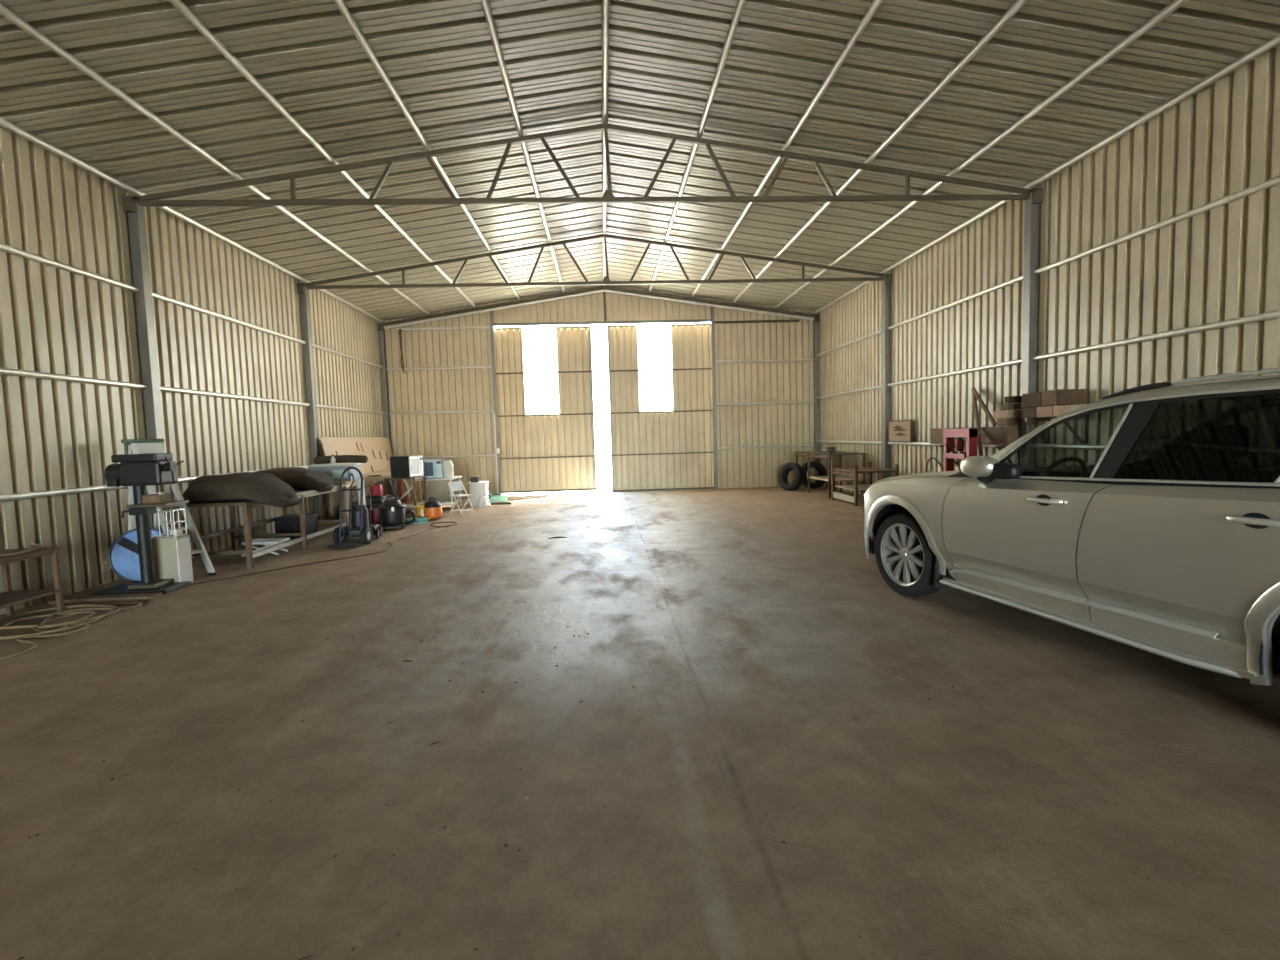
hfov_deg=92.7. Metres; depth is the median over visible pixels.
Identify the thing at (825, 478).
shelf
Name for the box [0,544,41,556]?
cord
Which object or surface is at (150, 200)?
roof truss
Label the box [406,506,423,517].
crate
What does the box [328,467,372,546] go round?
hand truck
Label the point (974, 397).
bar
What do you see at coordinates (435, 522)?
cord
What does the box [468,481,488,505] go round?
bin
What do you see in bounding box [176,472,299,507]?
tarpaulin
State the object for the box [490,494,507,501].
toolbox
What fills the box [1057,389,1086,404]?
timber beam
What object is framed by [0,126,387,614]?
wall
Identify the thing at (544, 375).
door
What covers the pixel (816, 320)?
steel column
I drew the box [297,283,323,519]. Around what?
steel column
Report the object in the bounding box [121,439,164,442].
tray
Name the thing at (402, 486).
gas cylinder
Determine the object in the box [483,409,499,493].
conduit
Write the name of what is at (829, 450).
bench vise
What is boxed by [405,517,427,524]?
case
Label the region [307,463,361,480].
case
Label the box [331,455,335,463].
bottle
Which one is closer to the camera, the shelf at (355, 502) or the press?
the press
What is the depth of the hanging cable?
15.33 m
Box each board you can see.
[320,437,392,473]
[888,420,911,441]
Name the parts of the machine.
motor, handle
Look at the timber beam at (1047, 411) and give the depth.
7.51 m
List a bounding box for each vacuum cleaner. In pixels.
[366,495,384,526]
[378,496,414,530]
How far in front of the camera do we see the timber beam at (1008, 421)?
8.24 m
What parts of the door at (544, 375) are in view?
translucent panel, rail, rail, rail, rail, rail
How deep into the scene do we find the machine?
9.28 m
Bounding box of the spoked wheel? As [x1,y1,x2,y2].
[926,457,942,471]
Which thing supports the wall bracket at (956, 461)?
attached to the wall at (1159, 246)
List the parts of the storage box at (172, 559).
lid, panel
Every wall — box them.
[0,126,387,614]
[379,285,816,498]
[817,44,1279,494]
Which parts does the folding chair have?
leg, backrest, seat, leg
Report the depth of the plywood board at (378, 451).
13.55 m
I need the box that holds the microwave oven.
[390,455,423,477]
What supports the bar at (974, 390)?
on the timber beam at (989, 435)
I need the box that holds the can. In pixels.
[370,483,382,495]
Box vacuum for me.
[416,497,441,519]
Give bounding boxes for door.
[494,326,596,493]
[607,323,713,491]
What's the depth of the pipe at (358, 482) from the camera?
10.17 m
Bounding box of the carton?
[169,529,181,534]
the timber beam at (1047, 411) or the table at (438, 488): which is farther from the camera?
the table at (438, 488)
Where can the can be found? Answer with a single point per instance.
(375, 489)
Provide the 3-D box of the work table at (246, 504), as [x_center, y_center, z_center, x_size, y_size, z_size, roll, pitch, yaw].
[-5.295,0.586,8.699,1.035,0.800,2.825,-2,4,-3]
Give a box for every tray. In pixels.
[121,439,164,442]
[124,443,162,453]
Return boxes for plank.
[48,592,161,603]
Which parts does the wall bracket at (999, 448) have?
arm, plate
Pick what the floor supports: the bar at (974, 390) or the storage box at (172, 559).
the storage box at (172, 559)
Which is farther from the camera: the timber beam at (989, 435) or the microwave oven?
the microwave oven
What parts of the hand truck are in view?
toe plate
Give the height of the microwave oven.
0.420 m
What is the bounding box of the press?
[943,429,977,470]
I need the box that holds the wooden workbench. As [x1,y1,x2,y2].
[294,470,421,524]
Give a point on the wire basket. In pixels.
(177, 510)
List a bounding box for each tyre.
[779,462,803,490]
[802,461,825,488]
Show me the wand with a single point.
(388, 479)
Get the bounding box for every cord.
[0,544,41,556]
[0,602,142,659]
[147,542,392,605]
[399,522,457,539]
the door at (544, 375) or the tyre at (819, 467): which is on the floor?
the tyre at (819, 467)
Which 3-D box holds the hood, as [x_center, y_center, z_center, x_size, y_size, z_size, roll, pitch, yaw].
[3.107,-0.012,5.592,1.895,0.247,1.300,-3,4,-12]
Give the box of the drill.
[92,453,190,594]
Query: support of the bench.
on the floor
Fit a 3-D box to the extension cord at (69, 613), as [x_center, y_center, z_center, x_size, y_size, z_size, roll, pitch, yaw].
[-5.000,1.232,4.879,0.916,0.039,1.782,-2,4,-9]
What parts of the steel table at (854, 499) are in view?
corner post, corner post, corner post, corner post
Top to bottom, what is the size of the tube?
0.717 m
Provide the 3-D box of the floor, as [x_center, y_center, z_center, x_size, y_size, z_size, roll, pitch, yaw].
[0.272,1.666,-2.016,12.600,0.150,36.720,-2,4,-3]
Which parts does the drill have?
motor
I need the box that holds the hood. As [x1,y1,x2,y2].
[871,464,1095,485]
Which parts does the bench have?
leg, rail, leg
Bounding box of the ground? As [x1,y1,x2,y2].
[502,443,611,494]
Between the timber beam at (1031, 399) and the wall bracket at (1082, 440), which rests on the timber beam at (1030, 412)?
the timber beam at (1031, 399)
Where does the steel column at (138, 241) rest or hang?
on the floor
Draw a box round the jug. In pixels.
[478,496,489,507]
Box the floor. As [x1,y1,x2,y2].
[0,486,1279,959]
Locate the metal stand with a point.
(415, 503)
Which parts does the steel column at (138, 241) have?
cap plate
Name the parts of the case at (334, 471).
lid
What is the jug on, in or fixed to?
on the floor
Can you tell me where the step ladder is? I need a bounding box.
[121,439,215,575]
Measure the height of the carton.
0.057 m
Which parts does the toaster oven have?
door, control panel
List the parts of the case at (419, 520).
lid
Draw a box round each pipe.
[356,480,365,504]
[490,502,511,504]
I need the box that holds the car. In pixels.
[864,367,1279,685]
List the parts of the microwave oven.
door, control panel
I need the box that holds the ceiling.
[0,0,1279,322]
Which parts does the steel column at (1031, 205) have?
cap plate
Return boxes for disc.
[108,528,163,582]
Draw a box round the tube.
[402,479,410,501]
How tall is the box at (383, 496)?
0.500 m
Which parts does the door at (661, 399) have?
translucent panel, rail, rail, rail, rail, rail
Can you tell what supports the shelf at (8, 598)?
attached to the bench
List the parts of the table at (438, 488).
modesty panel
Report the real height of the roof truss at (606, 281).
0.938 m
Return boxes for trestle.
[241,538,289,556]
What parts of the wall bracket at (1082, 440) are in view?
plate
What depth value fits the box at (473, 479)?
13.73 m
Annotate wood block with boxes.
[142,493,170,503]
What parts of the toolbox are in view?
lid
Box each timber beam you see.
[930,426,1020,444]
[993,410,1020,418]
[997,418,1020,425]
[1001,403,1020,409]
[1004,396,1020,402]
[1022,392,1044,407]
[1022,407,1039,417]
[1036,406,1052,416]
[1041,389,1066,405]
[1053,404,1085,416]
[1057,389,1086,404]
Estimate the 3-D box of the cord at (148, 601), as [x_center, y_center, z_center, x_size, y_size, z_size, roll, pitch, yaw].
[-4.151,1.042,7.324,0.572,0.016,3.326,0,5,25]
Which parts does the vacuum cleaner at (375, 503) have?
lid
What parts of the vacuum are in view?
lid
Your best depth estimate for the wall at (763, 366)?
15.76 m
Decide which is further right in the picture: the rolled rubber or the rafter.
the rafter
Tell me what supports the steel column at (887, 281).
on the floor
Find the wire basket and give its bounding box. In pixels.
[150,509,186,537]
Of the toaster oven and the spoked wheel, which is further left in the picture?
the toaster oven
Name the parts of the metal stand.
leg, leg, leg, leg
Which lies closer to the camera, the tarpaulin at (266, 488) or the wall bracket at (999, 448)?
the tarpaulin at (266, 488)
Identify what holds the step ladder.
on the floor
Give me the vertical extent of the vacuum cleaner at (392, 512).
0.570 m
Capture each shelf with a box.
[0,589,61,608]
[334,493,418,508]
[402,502,424,505]
[418,500,460,505]
[809,475,862,481]
[835,484,870,490]
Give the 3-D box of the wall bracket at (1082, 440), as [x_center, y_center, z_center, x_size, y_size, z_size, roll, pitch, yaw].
[5.135,-0.600,7.245,0.300,0.410,0.060,-2,4,-3]
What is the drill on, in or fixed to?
on the floor
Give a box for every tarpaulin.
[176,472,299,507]
[256,467,334,491]
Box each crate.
[272,514,317,538]
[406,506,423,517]
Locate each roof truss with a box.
[138,123,1028,206]
[306,234,883,288]
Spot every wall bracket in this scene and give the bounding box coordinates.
[939,444,958,465]
[996,445,1018,464]
[1025,417,1049,443]
[1063,415,1086,443]
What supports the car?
on the floor
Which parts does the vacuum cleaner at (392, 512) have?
lid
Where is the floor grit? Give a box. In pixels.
[6,503,1149,959]
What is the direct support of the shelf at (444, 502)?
attached to the table at (438, 488)
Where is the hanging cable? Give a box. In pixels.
[398,329,403,373]
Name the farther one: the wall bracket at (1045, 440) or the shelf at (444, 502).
the shelf at (444, 502)
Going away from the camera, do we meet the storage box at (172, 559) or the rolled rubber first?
the storage box at (172, 559)
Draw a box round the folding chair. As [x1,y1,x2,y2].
[448,481,474,514]
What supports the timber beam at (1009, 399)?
on the timber beam at (1010, 406)
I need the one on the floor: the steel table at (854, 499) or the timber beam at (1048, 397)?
the steel table at (854, 499)
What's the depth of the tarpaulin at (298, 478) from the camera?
9.03 m
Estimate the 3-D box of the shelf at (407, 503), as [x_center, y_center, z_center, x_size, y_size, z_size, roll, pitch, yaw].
[-4.726,0.496,12.374,0.540,0.020,0.700,-2,4,-3]
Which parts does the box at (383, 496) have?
lid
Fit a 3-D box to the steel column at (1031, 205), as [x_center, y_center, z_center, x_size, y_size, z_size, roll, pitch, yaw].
[5.133,-1.511,8.050,0.170,4.461,0.230,-2,4,-3]
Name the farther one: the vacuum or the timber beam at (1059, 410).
the vacuum
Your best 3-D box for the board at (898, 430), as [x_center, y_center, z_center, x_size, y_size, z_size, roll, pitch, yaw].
[4.943,-0.927,11.610,0.032,0.418,0.888,-2,4,-3]
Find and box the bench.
[0,547,64,614]
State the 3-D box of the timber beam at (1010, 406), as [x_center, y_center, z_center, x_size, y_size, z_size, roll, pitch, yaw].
[5.039,-0.995,8.282,0.195,0.085,0.130,-2,4,-3]
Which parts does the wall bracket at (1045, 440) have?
arm, plate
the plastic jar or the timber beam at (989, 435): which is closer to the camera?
the timber beam at (989, 435)
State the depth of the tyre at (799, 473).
15.02 m
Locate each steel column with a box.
[122,195,170,528]
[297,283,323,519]
[377,323,393,493]
[813,315,819,481]
[882,274,891,478]
[1020,188,1042,466]
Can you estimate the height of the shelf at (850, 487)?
0.020 m
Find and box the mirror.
[960,456,1020,483]
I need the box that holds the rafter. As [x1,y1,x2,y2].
[383,285,814,328]
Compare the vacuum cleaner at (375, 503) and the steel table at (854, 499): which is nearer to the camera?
the vacuum cleaner at (375, 503)
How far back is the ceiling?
6.51 m
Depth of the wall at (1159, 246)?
7.00 m
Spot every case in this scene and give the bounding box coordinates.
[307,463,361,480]
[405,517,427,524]
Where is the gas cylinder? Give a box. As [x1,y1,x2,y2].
[399,479,407,502]
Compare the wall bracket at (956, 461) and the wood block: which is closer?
the wood block
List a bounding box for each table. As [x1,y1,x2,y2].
[160,484,347,568]
[411,476,461,508]
[795,451,866,498]
[832,462,898,505]
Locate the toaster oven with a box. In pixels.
[421,459,441,477]
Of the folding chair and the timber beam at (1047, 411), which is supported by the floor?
the folding chair
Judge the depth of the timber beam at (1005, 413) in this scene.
8.23 m
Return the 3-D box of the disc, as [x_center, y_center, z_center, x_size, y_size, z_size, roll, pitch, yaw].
[-5.493,0.831,6.758,0.610,0.608,0.115,-4,5,-28]
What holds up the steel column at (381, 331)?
on the floor
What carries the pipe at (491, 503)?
on the floor
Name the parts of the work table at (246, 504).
cross rail, leg, rail, leg, cross rail, leg, rail, leg, cross rail, leg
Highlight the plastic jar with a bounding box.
[442,460,453,477]
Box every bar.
[972,387,996,425]
[972,388,982,455]
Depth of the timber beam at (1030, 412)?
7.79 m
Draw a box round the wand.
[388,479,396,498]
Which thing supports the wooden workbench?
on the floor
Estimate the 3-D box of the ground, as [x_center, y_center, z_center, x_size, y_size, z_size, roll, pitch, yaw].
[-2.342,-1.149,39.949,160.000,0.320,240.000,-2,4,-3]
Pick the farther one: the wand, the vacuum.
the vacuum
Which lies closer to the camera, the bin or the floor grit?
the floor grit
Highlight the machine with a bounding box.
[343,494,381,538]
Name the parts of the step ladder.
leg, rail, leg, rail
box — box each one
[151,534,192,581]
[365,495,389,503]
[471,476,478,482]
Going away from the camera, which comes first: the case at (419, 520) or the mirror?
the mirror
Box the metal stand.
[384,475,426,505]
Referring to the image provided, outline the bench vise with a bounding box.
[822,447,835,453]
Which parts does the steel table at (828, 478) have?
leg, leg, leg, leg, leg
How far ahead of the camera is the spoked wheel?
9.93 m
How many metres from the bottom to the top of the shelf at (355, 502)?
0.030 m
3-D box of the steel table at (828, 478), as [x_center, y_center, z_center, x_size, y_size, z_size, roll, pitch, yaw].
[4.374,-0.169,14.174,0.830,0.955,2.270,-2,4,-3]
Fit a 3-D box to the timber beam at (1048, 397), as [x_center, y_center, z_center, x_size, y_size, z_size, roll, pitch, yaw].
[5.086,-1.005,7.455,0.195,0.190,0.260,-2,4,-3]
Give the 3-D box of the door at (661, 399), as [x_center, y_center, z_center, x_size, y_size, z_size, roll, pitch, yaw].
[0.707,-1.894,16.104,3.010,4.355,0.092,-2,4,-3]
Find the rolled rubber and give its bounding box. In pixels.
[313,455,367,463]
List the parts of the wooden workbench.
leg, leg, panel, leg, panel, leg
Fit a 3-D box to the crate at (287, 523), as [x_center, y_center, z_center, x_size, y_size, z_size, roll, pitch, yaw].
[-5.499,0.746,9.765,0.480,0.340,0.480,-2,4,-3]

